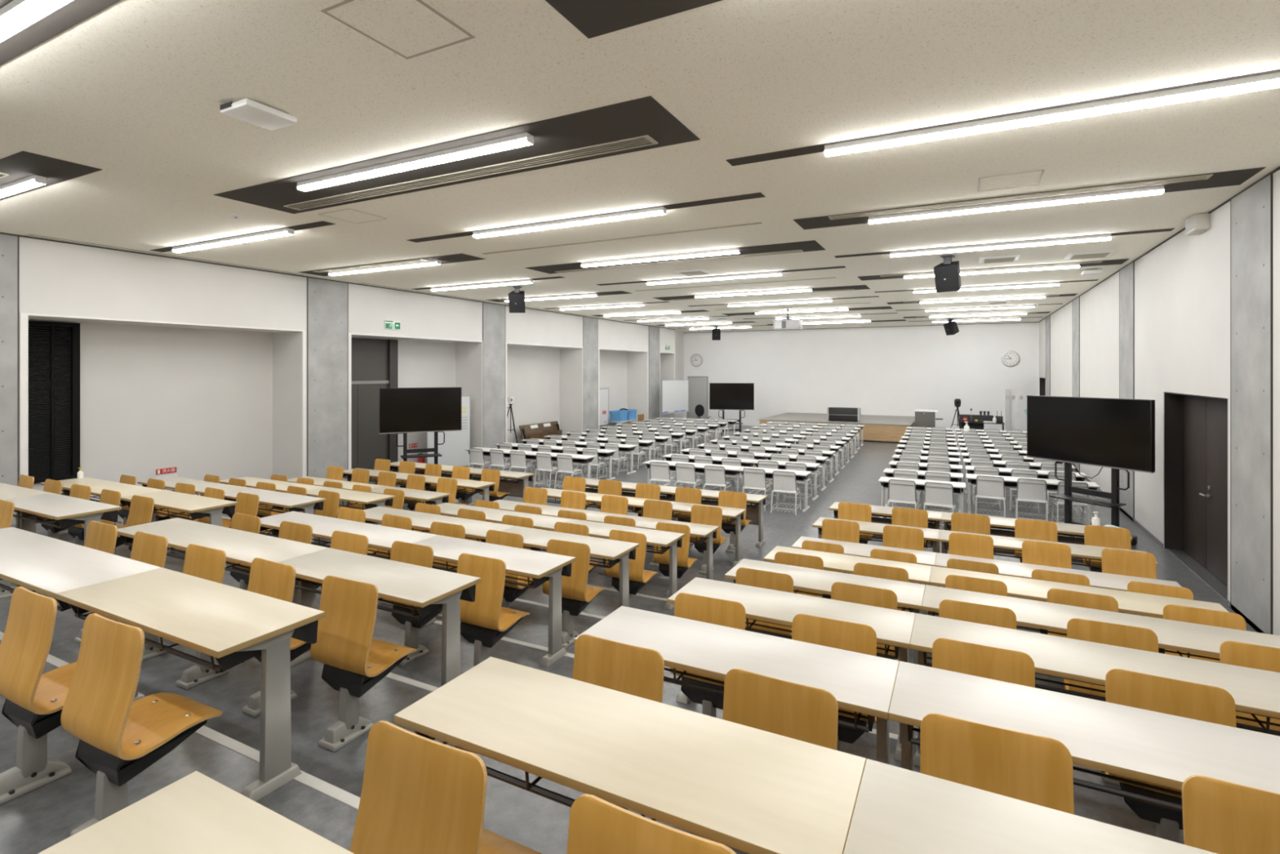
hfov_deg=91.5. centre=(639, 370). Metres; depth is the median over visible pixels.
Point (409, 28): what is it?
ceiling hatch
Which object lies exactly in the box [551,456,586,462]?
shelf
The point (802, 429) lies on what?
chair
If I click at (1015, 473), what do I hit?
chair
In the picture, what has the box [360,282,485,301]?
trim
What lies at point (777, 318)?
diffuser
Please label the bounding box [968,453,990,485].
chair
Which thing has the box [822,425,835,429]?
chair
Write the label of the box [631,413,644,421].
box
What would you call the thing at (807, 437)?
chair
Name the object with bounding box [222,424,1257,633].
floor
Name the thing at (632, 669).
chair
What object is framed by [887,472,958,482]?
shelf
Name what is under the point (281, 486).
wooden desk
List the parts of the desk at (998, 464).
leg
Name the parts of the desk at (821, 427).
leg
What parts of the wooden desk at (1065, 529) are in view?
leg, modesty panel, rail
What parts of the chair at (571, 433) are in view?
backrest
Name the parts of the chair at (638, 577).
post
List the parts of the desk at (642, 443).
leg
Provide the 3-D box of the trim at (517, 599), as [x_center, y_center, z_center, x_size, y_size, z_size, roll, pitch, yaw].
[-2.300,2.443,7.138,16.150,0.034,0.056,0,0,27]
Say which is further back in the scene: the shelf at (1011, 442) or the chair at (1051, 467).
the shelf at (1011, 442)
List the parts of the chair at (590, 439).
backrest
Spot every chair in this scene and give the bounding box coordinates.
[0,499,16,598]
[0,586,76,804]
[14,474,43,523]
[37,479,69,539]
[60,613,222,836]
[67,484,121,546]
[73,520,117,644]
[99,488,124,555]
[118,474,136,524]
[124,494,168,551]
[129,531,169,661]
[146,478,170,521]
[168,482,198,552]
[175,543,229,689]
[198,487,231,528]
[200,474,220,496]
[226,512,261,590]
[227,477,246,518]
[230,492,270,536]
[241,557,311,716]
[255,481,282,517]
[271,474,287,509]
[278,520,320,588]
[282,485,306,512]
[296,477,314,512]
[310,575,417,751]
[315,489,339,547]
[323,480,348,518]
[325,466,343,479]
[330,530,368,555]
[337,506,377,554]
[348,484,371,510]
[349,720,542,853]
[351,468,369,483]
[372,458,396,484]
[376,513,412,605]
[377,471,396,486]
[383,488,404,509]
[383,540,442,665]
[396,461,415,506]
[404,474,432,511]
[411,502,440,533]
[424,463,441,505]
[430,521,465,618]
[434,477,468,516]
[451,466,475,502]
[457,508,485,542]
[457,552,529,669]
[468,448,494,476]
[474,499,499,523]
[479,468,510,501]
[485,529,533,608]
[488,448,515,479]
[497,443,523,471]
[502,515,533,592]
[507,450,536,482]
[514,504,542,551]
[515,444,542,473]
[523,486,547,505]
[526,438,539,468]
[533,453,563,488]
[535,445,560,478]
[542,538,604,648]
[543,440,557,466]
[550,435,561,439]
[554,453,583,488]
[554,521,600,573]
[557,510,586,520]
[560,447,587,479]
[560,490,586,510]
[561,440,584,468]
[562,476,593,509]
[566,793,736,853]
[567,435,579,441]
[569,431,582,436]
[572,634,664,810]
[580,448,607,479]
[584,436,605,462]
[584,442,608,473]
[586,432,599,437]
[589,428,600,432]
[595,479,628,511]
[600,494,628,515]
[602,433,623,458]
[602,443,628,475]
[603,515,635,589]
[604,429,624,453]
[605,438,629,467]
[605,528,657,608]
[606,425,617,430]
[619,430,633,454]
[621,426,632,431]
[622,422,631,426]
[622,439,646,468]
[624,434,646,461]
[633,483,660,516]
[635,421,645,424]
[635,423,647,427]
[637,426,648,431]
[640,435,662,462]
[641,431,661,457]
[642,499,672,566]
[648,418,658,422]
[648,421,660,424]
[648,461,676,486]
[650,424,667,447]
[653,522,697,598]
[655,427,675,452]
[657,431,678,457]
[660,417,670,419]
[662,419,672,422]
[664,422,675,442]
[669,425,687,447]
[669,454,697,487]
[670,592,745,717]
[671,428,690,453]
[673,486,702,546]
[674,417,684,420]
[674,462,703,488]
[675,419,688,438]
[682,422,698,444]
[684,426,702,448]
[686,417,701,435]
[688,448,706,480]
[689,504,728,573]
[692,456,719,489]
[693,420,709,442]
[695,423,712,445]
[702,465,733,500]
[703,418,719,439]
[703,444,719,449]
[706,421,723,441]
[711,449,735,481]
[716,418,732,438]
[716,439,732,444]
[718,490,751,552]
[720,457,746,492]
[722,667,838,750]
[724,444,741,451]
[728,435,743,440]
[734,451,756,485]
[735,567,793,639]
[736,440,752,446]
[739,431,753,436]
[742,467,771,511]
[747,435,767,459]
[748,446,765,453]
[749,428,762,433]
[755,460,783,499]
[757,432,772,437]
[758,426,770,430]
[760,441,776,447]
[766,423,778,426]
[766,429,779,453]
[768,453,789,488]
[769,437,785,443]
[770,470,801,515]
[773,421,784,424]
[773,426,787,448]
[774,551,823,597]
[777,433,793,453]
[781,423,793,427]
[781,448,799,454]
[783,462,812,501]
[786,430,800,443]
[787,421,799,425]
[790,443,807,449]
[791,613,876,751]
[792,427,805,439]
[796,455,821,492]
[798,439,813,444]
[800,424,812,435]
[801,540,844,599]
[804,422,817,426]
[804,449,827,482]
[805,435,820,439]
[811,444,834,476]
[812,431,826,436]
[817,428,831,432]
[817,440,839,470]
[821,519,859,573]
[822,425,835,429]
[825,435,845,462]
[828,422,840,426]
[831,432,847,458]
[831,582,898,723]
[836,429,853,454]
[837,502,872,543]
[840,426,854,450]
[844,423,860,446]
[853,562,908,611]
[870,548,916,610]
[882,525,924,551]
[887,479,918,518]
[891,469,921,509]
[891,506,928,549]
[896,462,919,502]
[899,454,921,492]
[901,448,921,456]
[904,444,923,450]
[906,440,924,445]
[908,435,924,440]
[910,432,925,436]
[911,429,925,433]
[912,426,926,430]
[920,712,1074,814]
[923,471,951,512]
[923,481,955,528]
[926,463,951,472]
[927,457,949,464]
[928,445,948,451]
[928,450,948,457]
[929,436,946,441]
[929,440,947,446]
[930,433,946,437]
[931,426,946,431]
[931,430,946,434]
[932,637,1035,687]
[938,599,1016,629]
[945,574,1007,595]
[946,558,998,574]
[948,532,993,559]
[951,512,990,534]
[960,428,975,431]
[961,431,977,435]
[963,434,979,439]
[964,438,982,443]
[964,442,984,448]
[966,447,986,453]
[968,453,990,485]
[970,458,993,493]
[971,466,1000,509]
[975,475,1005,517]
[984,429,999,432]
[986,431,1002,435]
[988,435,1005,439]
[991,439,1010,444]
[994,444,1013,449]
[998,448,1019,455]
[1000,454,1023,462]
[1004,461,1030,497]
[1006,430,1022,433]
[1008,469,1039,512]
[1009,433,1026,437]
[1013,436,1026,440]
[1014,478,1048,520]
[1014,518,1057,562]
[1017,440,1026,445]
[1022,444,1026,450]
[1022,540,1071,568]
[1031,568,1089,634]
[1033,457,1057,491]
[1040,462,1064,501]
[1043,471,1078,515]
[1047,588,1118,637]
[1051,480,1090,524]
[1062,617,1158,785]
[1082,524,1131,572]
[1101,548,1156,613]
[1105,668,1235,843]
[1127,581,1193,653]
[1163,604,1246,662]
[1182,774,1279,853]
[1219,640,1279,736]
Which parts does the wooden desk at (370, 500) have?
leg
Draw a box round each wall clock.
[690,353,702,366]
[1000,350,1019,366]
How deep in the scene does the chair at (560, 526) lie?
6.93 m
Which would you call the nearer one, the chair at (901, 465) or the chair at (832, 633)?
the chair at (832, 633)
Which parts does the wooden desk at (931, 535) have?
leg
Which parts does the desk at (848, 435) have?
leg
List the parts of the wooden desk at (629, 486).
rail, modesty panel, leg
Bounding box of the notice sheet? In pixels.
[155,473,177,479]
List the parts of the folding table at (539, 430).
leg, modesty panel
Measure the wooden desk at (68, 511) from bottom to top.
0.740 m
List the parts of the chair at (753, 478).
backrest, frame, seat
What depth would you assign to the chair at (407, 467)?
12.77 m
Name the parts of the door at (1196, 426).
handle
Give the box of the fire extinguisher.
[417,453,425,471]
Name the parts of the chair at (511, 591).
post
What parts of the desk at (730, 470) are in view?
leg, rail, leg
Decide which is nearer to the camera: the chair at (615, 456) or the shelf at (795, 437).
the chair at (615, 456)
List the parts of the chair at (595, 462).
backrest, frame, seat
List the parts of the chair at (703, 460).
backrest, frame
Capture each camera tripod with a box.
[506,404,517,443]
[950,406,962,428]
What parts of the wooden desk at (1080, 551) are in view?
leg, rail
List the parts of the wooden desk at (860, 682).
leg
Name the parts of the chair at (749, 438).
backrest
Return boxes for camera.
[507,396,514,404]
[954,398,960,406]
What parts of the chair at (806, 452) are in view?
backrest, frame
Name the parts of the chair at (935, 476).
backrest, frame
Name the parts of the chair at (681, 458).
backrest, frame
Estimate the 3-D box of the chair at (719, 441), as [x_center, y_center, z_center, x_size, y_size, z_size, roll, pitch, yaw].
[2.470,2.355,17.789,0.500,0.810,0.530,0,0,25]
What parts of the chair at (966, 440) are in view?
backrest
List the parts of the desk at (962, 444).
leg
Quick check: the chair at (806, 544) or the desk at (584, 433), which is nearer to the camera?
the chair at (806, 544)
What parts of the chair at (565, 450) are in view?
backrest, frame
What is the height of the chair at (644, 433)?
0.810 m
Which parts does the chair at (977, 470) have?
leg, backrest, frame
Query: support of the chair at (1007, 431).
on the floor
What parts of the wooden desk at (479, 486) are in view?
leg, leg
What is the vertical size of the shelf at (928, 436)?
0.095 m
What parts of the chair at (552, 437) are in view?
backrest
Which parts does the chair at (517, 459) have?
backrest, frame, seat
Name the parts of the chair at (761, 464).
backrest, frame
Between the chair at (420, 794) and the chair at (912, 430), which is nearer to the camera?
the chair at (420, 794)
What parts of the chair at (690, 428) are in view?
backrest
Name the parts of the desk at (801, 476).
rail, leg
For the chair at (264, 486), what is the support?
on the step at (606, 602)
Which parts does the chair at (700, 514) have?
post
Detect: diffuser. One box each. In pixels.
[0,0,72,31]
[0,25,17,42]
[0,179,46,198]
[172,241,231,253]
[226,231,293,244]
[297,164,404,191]
[328,268,382,275]
[379,262,440,270]
[398,137,533,170]
[431,285,478,291]
[472,223,563,238]
[478,281,533,287]
[505,297,549,302]
[548,294,597,299]
[560,210,666,226]
[560,306,601,310]
[581,257,656,266]
[600,304,644,307]
[604,314,640,316]
[637,319,672,321]
[640,311,680,315]
[646,278,711,284]
[654,250,740,260]
[665,324,697,325]
[671,318,709,320]
[694,293,751,297]
[697,322,731,324]
[710,273,782,280]
[720,326,751,328]
[728,302,777,306]
[751,289,812,294]
[755,311,800,314]
[776,317,817,319]
[777,300,832,304]
[800,309,848,312]
[802,322,831,324]
[817,315,860,318]
[824,119,1022,156]
[831,320,871,323]
[868,206,1002,223]
[889,246,992,257]
[903,271,986,278]
[913,288,982,293]
[920,299,980,303]
[925,308,977,311]
[928,315,976,317]
[932,320,975,322]
[975,319,1020,321]
[976,313,1026,315]
[977,306,1034,309]
[980,296,1045,301]
[982,284,1059,289]
[986,265,1079,273]
[992,236,1111,248]
[1002,189,1164,210]
[1022,78,1279,126]
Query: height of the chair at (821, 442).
0.810 m
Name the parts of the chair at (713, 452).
backrest, frame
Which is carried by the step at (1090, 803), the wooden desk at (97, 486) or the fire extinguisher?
the wooden desk at (97, 486)
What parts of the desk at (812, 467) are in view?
leg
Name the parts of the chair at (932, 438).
backrest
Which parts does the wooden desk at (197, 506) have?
leg, leg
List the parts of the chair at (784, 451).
backrest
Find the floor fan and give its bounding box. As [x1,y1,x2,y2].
[694,404,711,418]
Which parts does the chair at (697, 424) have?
backrest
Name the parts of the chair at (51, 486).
post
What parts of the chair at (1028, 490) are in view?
leg, seat, backrest, frame, leg, leg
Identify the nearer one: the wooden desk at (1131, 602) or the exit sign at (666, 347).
the wooden desk at (1131, 602)
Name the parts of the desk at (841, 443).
leg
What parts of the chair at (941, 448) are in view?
backrest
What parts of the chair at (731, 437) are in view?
backrest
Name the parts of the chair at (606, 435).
backrest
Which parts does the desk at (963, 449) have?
leg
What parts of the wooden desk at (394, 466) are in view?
leg, modesty panel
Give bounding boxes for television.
[378,386,461,433]
[709,382,754,409]
[1026,395,1155,473]
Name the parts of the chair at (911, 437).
backrest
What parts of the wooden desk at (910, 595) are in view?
leg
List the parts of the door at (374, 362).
transom panel, frame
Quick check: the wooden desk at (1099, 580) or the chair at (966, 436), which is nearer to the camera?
the wooden desk at (1099, 580)
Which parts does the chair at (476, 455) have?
backrest, frame, seat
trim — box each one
[0,232,675,329]
[0,631,360,809]
[19,312,306,476]
[26,234,306,275]
[117,515,605,618]
[222,516,667,600]
[348,333,482,469]
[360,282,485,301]
[385,672,439,691]
[433,619,897,739]
[505,342,583,461]
[598,348,648,428]
[659,351,675,417]
[683,321,1038,333]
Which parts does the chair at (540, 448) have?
backrest, frame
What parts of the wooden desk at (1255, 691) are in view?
leg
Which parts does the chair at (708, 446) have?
backrest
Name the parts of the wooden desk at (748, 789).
leg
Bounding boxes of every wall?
[0,234,675,524]
[28,319,626,501]
[675,331,683,417]
[683,322,1039,434]
[1039,169,1279,635]
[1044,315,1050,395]
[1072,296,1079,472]
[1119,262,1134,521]
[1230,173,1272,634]
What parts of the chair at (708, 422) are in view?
backrest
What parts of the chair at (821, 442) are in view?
backrest, frame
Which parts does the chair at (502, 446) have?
backrest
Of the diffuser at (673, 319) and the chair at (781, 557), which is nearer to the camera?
the chair at (781, 557)
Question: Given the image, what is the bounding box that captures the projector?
[773,307,802,330]
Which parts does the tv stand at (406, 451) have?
handle, post, post, handle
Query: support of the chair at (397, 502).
on the floor
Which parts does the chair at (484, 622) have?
post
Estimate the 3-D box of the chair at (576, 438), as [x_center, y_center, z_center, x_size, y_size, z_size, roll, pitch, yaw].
[-1.900,2.355,18.764,0.500,0.810,0.530,0,0,27]
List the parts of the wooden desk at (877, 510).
rail, modesty panel, leg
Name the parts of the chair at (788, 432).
backrest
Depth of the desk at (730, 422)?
25.40 m
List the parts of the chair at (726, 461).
backrest, frame, leg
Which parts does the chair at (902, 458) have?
backrest, frame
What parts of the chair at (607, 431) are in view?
backrest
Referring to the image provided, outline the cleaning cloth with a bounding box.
[1103,524,1120,528]
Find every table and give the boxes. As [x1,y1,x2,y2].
[519,421,562,444]
[609,419,636,426]
[959,421,1004,430]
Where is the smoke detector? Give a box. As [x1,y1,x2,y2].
[231,213,240,218]
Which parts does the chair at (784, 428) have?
backrest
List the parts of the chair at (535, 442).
backrest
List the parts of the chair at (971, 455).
frame, backrest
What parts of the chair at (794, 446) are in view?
backrest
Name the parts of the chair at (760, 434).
backrest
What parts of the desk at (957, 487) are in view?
leg, rail, leg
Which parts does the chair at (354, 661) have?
post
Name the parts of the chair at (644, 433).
backrest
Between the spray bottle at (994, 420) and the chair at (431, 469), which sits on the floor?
the chair at (431, 469)
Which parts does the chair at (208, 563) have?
post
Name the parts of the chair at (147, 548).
post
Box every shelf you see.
[400,453,442,458]
[468,450,536,459]
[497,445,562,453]
[524,440,586,448]
[546,437,606,443]
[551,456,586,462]
[567,433,624,439]
[577,451,608,457]
[586,431,640,435]
[600,445,630,451]
[602,427,653,431]
[621,441,648,446]
[639,437,663,442]
[646,463,736,475]
[654,434,679,438]
[666,457,750,466]
[669,431,691,435]
[681,427,704,431]
[684,451,762,459]
[700,446,774,453]
[712,441,782,448]
[724,437,791,443]
[736,434,799,439]
[745,431,805,435]
[756,463,813,471]
[764,472,804,480]
[768,457,822,464]
[780,451,830,457]
[788,446,835,451]
[797,441,841,447]
[804,437,847,443]
[883,482,960,493]
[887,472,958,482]
[893,465,958,472]
[895,457,956,464]
[897,452,956,457]
[900,447,955,452]
[902,442,954,446]
[904,438,953,442]
[906,435,953,438]
[960,437,1013,440]
[960,440,1017,444]
[961,445,1022,450]
[963,450,1026,456]
[964,456,1060,463]
[967,462,1040,470]
[969,470,1082,481]
[970,479,1093,489]
[1048,493,1126,507]
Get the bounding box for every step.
[0,582,749,853]
[0,639,358,853]
[10,522,1183,844]
[114,515,1121,789]
[222,517,1065,693]
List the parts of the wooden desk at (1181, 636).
leg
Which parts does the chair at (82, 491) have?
post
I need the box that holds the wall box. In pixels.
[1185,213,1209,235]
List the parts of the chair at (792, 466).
backrest, frame, leg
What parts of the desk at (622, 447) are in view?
leg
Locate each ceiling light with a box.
[0,0,121,65]
[0,151,102,200]
[149,221,335,253]
[213,96,699,213]
[297,253,485,275]
[406,192,764,242]
[413,276,563,291]
[485,290,632,302]
[525,240,825,273]
[545,0,722,39]
[546,301,668,310]
[590,310,710,316]
[595,266,845,285]
[623,315,730,321]
[653,284,870,300]
[656,321,755,325]
[689,296,879,306]
[689,324,769,329]
[721,306,892,315]
[725,69,1279,166]
[743,312,897,319]
[766,319,906,325]
[793,167,1265,229]
[834,227,1174,257]
[857,258,1128,280]
[874,279,1098,293]
[886,293,1076,304]
[895,303,1062,311]
[902,311,1049,318]
[911,316,1042,322]
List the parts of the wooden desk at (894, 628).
leg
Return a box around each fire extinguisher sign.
[155,466,176,475]
[408,443,417,448]
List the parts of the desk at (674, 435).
leg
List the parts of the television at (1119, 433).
trim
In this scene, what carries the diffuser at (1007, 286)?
attached to the ceiling light at (1051, 283)
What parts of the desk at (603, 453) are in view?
leg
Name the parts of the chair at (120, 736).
post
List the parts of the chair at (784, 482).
leg, backrest, frame, seat, leg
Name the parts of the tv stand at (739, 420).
post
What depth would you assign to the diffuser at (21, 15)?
3.36 m
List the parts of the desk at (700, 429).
leg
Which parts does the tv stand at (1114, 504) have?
handle, post, post, handle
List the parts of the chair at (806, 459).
backrest, frame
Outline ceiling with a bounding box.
[0,0,1279,332]
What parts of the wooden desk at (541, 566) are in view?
leg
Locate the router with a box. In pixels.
[995,410,1003,422]
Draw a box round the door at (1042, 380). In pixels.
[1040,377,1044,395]
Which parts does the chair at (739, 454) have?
backrest, frame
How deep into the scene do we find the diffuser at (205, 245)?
9.77 m
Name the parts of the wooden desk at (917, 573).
leg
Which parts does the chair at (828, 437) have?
backrest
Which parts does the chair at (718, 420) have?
backrest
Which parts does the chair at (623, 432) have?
backrest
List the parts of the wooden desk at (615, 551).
leg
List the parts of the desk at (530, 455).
rail, leg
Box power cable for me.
[1072,462,1102,478]
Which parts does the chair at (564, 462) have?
backrest, frame, seat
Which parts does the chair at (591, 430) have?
backrest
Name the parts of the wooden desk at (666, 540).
leg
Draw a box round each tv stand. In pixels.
[395,431,444,464]
[718,409,745,435]
[1048,461,1137,545]
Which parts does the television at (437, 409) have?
trim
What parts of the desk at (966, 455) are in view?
leg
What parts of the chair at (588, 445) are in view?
backrest, frame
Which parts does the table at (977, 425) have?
panel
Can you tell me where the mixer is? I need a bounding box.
[959,413,993,422]
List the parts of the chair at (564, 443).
backrest, frame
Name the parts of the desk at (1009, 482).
leg, rail, leg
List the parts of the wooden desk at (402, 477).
leg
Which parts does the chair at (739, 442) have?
backrest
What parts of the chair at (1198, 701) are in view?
post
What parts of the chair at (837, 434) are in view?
backrest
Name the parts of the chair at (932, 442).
backrest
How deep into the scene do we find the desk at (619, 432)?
20.92 m
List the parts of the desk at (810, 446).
leg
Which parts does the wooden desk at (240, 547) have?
leg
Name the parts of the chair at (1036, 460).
backrest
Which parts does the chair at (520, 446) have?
backrest, frame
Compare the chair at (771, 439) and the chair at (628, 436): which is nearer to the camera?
the chair at (771, 439)
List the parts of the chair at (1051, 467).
frame, backrest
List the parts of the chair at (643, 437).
backrest, seat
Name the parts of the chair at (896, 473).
backrest, frame, leg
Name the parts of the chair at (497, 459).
backrest, frame, seat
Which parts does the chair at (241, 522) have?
post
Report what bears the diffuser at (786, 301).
attached to the ceiling light at (817, 300)
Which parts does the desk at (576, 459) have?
leg, rail, leg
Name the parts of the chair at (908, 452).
backrest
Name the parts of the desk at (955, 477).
leg, leg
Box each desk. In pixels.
[0,482,51,528]
[0,526,160,618]
[3,493,121,544]
[37,770,354,853]
[40,476,166,555]
[55,567,324,801]
[117,517,328,604]
[120,490,238,566]
[137,476,255,509]
[219,476,327,519]
[224,488,326,542]
[259,511,438,628]
[278,547,480,686]
[287,475,383,524]
[306,487,395,538]
[342,467,432,506]
[364,506,515,542]
[371,485,450,524]
[389,461,473,503]
[394,656,866,853]
[412,534,575,666]
[423,475,496,501]
[436,502,572,531]
[464,447,547,484]
[466,467,534,506]
[484,525,639,607]
[493,442,571,476]
[493,499,617,573]
[520,438,595,470]
[538,452,597,488]
[541,487,653,547]
[543,435,612,464]
[550,519,684,609]
[562,478,677,520]
[564,431,628,459]
[564,447,617,479]
[573,605,899,764]
[583,429,644,454]
[591,442,638,474]
[600,426,657,450]
[600,514,719,579]
[611,438,655,467]
[615,423,670,446]
[625,435,671,460]
[630,421,683,443]
[638,499,746,566]
[642,459,744,492]
[643,419,695,439]
[645,431,685,454]
[655,417,704,437]
[656,428,697,450]
[662,453,757,493]
[667,577,915,760]
[669,426,709,446]
[670,488,767,546]
[680,448,769,483]
[682,423,719,443]
[693,421,728,439]
[696,443,779,453]
[703,419,737,436]
[709,439,788,448]
[721,435,796,443]
[724,558,925,664]
[733,431,804,439]
[737,466,812,511]
[742,429,810,435]
[751,426,816,431]
[752,459,820,500]
[759,423,820,429]
[763,545,931,659]
[764,453,828,490]
[766,421,825,426]
[776,448,835,482]
[785,443,840,475]
[791,536,936,585]
[794,439,846,468]
[801,435,851,463]
[808,431,855,457]
[812,516,939,586]
[813,428,857,453]
[818,426,861,449]
[823,423,864,445]
[828,502,942,552]
[843,758,1217,853]
[878,476,965,517]
[882,467,963,512]
[888,460,962,502]
[888,660,1279,811]
[891,454,960,464]
[893,448,960,464]
[896,444,959,452]
[898,440,957,447]
[901,435,955,442]
[904,432,955,438]
[905,429,955,434]
[906,426,953,431]
[910,613,1279,765]
[921,584,1279,666]
[928,565,1228,617]
[934,552,1181,591]
[938,529,1158,587]
[941,511,1132,563]
[955,428,1026,447]
[956,431,1009,452]
[957,435,1013,440]
[957,438,1017,464]
[958,442,1022,471]
[960,447,1026,473]
[961,452,1062,482]
[963,458,1075,493]
[965,465,1086,513]
[965,473,1100,524]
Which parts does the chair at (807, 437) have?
backrest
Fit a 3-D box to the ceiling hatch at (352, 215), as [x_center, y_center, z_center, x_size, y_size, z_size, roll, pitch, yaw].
[-3.720,-1.998,8.092,0.590,0.004,0.570,0,0,27]
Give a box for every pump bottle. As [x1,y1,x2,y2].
[77,467,83,478]
[964,421,968,431]
[1092,511,1100,525]
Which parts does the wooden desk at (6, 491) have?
leg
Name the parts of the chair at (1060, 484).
leg, leg, seat, frame, backrest, leg, leg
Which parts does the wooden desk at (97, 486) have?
leg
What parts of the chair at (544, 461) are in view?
backrest, frame, seat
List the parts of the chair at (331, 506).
post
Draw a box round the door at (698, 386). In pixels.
[687,376,708,418]
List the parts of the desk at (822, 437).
leg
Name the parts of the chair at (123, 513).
post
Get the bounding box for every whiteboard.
[426,395,470,466]
[661,379,688,417]
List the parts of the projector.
vent panel, port panel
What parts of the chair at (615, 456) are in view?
backrest, frame, seat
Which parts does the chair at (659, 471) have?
backrest, frame, seat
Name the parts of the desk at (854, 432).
leg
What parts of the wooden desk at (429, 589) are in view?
leg, leg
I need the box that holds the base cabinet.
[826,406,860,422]
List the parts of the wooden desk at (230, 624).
leg, leg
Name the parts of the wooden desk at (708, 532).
leg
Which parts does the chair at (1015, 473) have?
leg, backrest, frame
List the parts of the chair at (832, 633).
post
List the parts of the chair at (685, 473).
backrest, frame, seat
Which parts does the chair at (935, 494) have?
backrest, frame, seat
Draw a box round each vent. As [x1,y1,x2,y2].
[0,172,8,177]
[283,134,657,210]
[312,258,427,272]
[481,222,762,254]
[497,293,588,300]
[555,249,803,273]
[635,277,836,291]
[670,288,854,300]
[675,268,714,275]
[712,317,728,319]
[717,302,864,310]
[734,308,880,315]
[828,173,1213,219]
[880,261,1102,276]
[902,294,1059,302]
[978,254,1020,263]
[986,300,1009,303]
[1064,249,1116,259]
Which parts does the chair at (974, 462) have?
backrest, frame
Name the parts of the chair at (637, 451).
backrest, frame, seat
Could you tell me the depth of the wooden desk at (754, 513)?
10.05 m
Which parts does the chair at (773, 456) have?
backrest, frame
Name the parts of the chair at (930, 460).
backrest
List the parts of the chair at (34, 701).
post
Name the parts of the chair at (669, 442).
backrest, frame, seat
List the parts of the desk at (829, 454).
leg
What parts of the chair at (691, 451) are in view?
backrest, frame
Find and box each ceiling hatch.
[318,208,386,223]
[320,0,475,59]
[977,169,1044,191]
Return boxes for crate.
[608,409,628,422]
[623,408,637,420]
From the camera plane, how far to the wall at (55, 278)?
13.49 m
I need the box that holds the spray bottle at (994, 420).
[992,414,996,422]
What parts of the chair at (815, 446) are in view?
backrest, frame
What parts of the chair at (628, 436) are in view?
backrest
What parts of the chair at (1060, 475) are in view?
leg, backrest, frame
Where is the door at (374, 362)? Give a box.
[351,337,397,479]
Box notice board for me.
[600,387,608,426]
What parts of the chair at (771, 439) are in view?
backrest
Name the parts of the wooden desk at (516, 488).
leg, modesty panel, leg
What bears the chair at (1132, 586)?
on the floor
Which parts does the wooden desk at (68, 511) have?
leg, leg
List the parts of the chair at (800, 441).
backrest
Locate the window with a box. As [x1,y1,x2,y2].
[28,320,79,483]
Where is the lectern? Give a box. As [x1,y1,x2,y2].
[914,408,942,427]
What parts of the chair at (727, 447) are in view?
backrest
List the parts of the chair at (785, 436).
backrest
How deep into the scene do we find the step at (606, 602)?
6.92 m
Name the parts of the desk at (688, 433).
leg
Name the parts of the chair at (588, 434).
backrest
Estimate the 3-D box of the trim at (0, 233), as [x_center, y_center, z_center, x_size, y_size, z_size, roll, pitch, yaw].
[-5.234,-1.990,16.822,0.029,0.019,30.260,0,0,27]
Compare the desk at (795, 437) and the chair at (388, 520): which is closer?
the chair at (388, 520)
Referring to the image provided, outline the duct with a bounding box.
[1004,388,1009,430]
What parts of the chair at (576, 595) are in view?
post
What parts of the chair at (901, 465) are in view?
backrest, frame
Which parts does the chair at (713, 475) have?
backrest, frame, seat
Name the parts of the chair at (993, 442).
backrest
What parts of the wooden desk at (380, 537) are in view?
leg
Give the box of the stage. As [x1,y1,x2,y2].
[759,412,915,443]
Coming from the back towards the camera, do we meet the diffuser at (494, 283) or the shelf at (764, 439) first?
the shelf at (764, 439)
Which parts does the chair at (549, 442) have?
backrest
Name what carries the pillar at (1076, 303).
attached to the wall at (1182, 286)
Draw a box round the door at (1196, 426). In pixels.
[1164,392,1227,599]
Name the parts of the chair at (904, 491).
seat, backrest, frame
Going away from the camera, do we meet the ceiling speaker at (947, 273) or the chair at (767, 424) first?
the ceiling speaker at (947, 273)
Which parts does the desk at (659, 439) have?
leg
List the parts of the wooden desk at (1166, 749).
leg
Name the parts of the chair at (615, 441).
backrest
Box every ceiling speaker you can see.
[507,285,525,312]
[711,325,720,340]
[933,254,961,292]
[942,318,959,335]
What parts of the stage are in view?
panel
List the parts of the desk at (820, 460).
leg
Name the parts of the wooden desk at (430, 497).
leg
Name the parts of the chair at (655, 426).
backrest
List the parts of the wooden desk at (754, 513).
modesty panel, leg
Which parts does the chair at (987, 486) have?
leg, seat, frame, backrest, leg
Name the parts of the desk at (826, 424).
leg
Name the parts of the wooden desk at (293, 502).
leg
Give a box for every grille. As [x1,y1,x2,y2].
[508,294,524,312]
[712,330,719,339]
[933,265,958,292]
[943,324,953,335]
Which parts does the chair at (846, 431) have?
frame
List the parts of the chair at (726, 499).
post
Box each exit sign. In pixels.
[384,320,400,329]
[664,345,669,350]
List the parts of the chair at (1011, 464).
backrest, frame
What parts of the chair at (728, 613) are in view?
post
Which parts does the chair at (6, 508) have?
post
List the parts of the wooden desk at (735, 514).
leg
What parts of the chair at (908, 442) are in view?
backrest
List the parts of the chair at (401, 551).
post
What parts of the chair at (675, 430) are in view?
backrest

